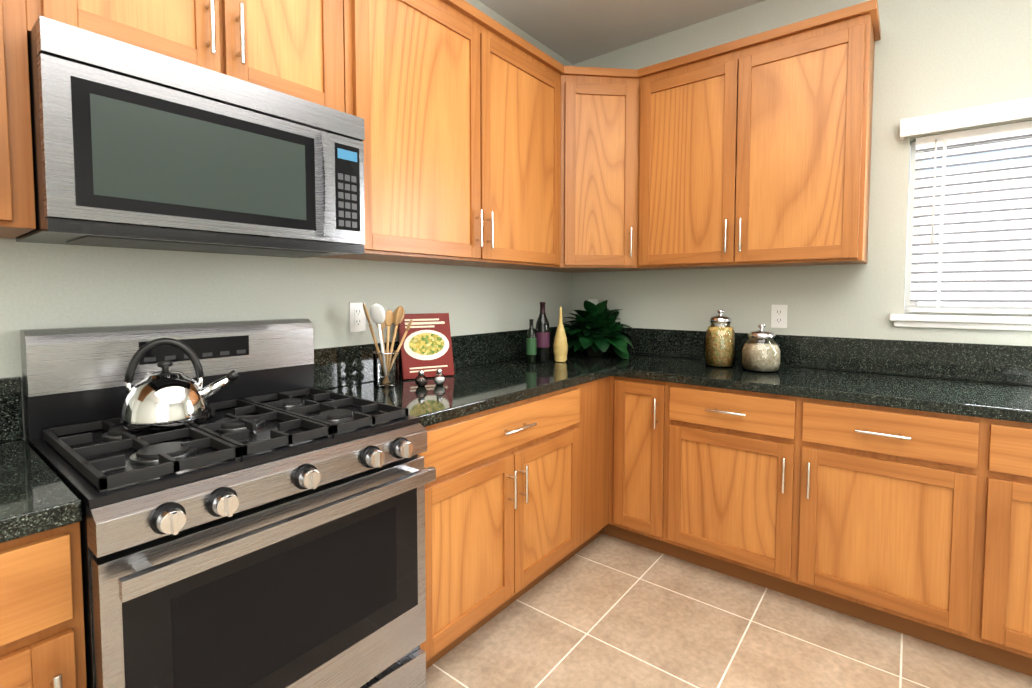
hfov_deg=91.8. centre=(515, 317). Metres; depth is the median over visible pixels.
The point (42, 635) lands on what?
base cabinet
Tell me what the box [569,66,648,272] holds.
upper cabinet
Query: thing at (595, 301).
electrical outlet
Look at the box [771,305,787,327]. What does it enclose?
electrical outlet
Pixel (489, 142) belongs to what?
upper cabinet
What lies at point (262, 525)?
range
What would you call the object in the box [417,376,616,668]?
base cabinet
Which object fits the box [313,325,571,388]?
backsplash
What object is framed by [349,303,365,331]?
electrical outlet
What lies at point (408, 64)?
upper cabinet
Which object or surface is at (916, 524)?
base cabinet
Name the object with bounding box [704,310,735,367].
pasta jar
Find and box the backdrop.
[904,138,1031,309]
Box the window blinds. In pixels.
[900,97,1031,313]
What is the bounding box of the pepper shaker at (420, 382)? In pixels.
[415,370,426,386]
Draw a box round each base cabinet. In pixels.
[0,522,86,687]
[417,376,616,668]
[613,376,1031,675]
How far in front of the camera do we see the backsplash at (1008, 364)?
2.32 m
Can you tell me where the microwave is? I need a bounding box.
[16,15,364,257]
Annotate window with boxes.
[889,136,1031,330]
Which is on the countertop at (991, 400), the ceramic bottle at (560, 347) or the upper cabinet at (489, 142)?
the ceramic bottle at (560, 347)
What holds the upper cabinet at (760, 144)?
attached to the wall at (934, 56)
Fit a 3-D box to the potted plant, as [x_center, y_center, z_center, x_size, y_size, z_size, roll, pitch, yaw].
[0.461,0.061,2.999,0.513,0.334,0.443,2,4,38]
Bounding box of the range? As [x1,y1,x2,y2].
[20,318,435,687]
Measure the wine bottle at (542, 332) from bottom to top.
0.326 m
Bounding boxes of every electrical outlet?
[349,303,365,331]
[588,299,598,304]
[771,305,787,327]
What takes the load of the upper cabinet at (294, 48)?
attached to the wall at (44, 286)
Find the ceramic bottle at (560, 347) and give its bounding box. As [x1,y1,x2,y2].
[553,307,567,361]
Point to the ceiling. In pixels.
(574, 31)
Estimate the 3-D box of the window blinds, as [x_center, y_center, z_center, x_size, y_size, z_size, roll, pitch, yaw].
[2.235,-0.433,1.886,1.265,0.851,0.132,2,4,38]
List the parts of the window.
window stool apron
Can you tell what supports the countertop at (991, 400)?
on the base cabinet at (916, 524)
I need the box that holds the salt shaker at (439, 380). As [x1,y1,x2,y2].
[433,368,444,384]
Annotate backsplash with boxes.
[0,376,22,441]
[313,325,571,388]
[572,328,1031,385]
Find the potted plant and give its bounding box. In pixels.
[558,300,633,358]
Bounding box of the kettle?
[120,338,239,430]
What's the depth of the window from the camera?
2.20 m
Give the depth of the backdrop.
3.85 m
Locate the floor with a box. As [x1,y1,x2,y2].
[426,533,1031,687]
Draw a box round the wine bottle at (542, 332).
[535,302,549,361]
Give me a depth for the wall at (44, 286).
1.74 m
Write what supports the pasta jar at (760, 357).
on the countertop at (991, 400)
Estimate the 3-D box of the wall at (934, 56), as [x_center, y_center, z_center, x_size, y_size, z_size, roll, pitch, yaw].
[2.168,-0.161,2.053,4.450,2.900,0.150,2,4,38]
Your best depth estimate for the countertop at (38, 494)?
0.92 m
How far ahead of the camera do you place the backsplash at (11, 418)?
1.27 m
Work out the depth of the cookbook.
2.22 m
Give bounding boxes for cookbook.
[398,313,453,379]
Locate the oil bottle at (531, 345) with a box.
[526,319,536,363]
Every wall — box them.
[0,0,572,440]
[572,0,1031,345]
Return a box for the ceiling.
[478,0,765,63]
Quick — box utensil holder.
[363,303,412,387]
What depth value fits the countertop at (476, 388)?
2.00 m
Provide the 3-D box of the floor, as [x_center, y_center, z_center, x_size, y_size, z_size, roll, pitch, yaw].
[0.604,1.327,0.267,4.300,0.100,4.700,2,4,38]
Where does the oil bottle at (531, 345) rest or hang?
on the countertop at (476, 388)
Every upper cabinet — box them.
[0,0,39,237]
[40,0,344,112]
[321,0,484,266]
[473,6,572,271]
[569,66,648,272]
[645,0,880,269]
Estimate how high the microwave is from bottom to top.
0.429 m
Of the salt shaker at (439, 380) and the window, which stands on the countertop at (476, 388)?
the salt shaker at (439, 380)
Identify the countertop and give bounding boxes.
[0,438,82,542]
[321,357,611,426]
[525,349,1031,422]
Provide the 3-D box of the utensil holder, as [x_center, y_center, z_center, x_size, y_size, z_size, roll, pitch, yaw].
[-0.513,0.106,2.009,0.141,0.339,0.208,2,4,38]
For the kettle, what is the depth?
1.28 m
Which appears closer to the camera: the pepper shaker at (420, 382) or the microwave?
the microwave
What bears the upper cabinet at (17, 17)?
attached to the wall at (44, 286)
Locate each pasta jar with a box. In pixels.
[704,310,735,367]
[741,324,781,372]

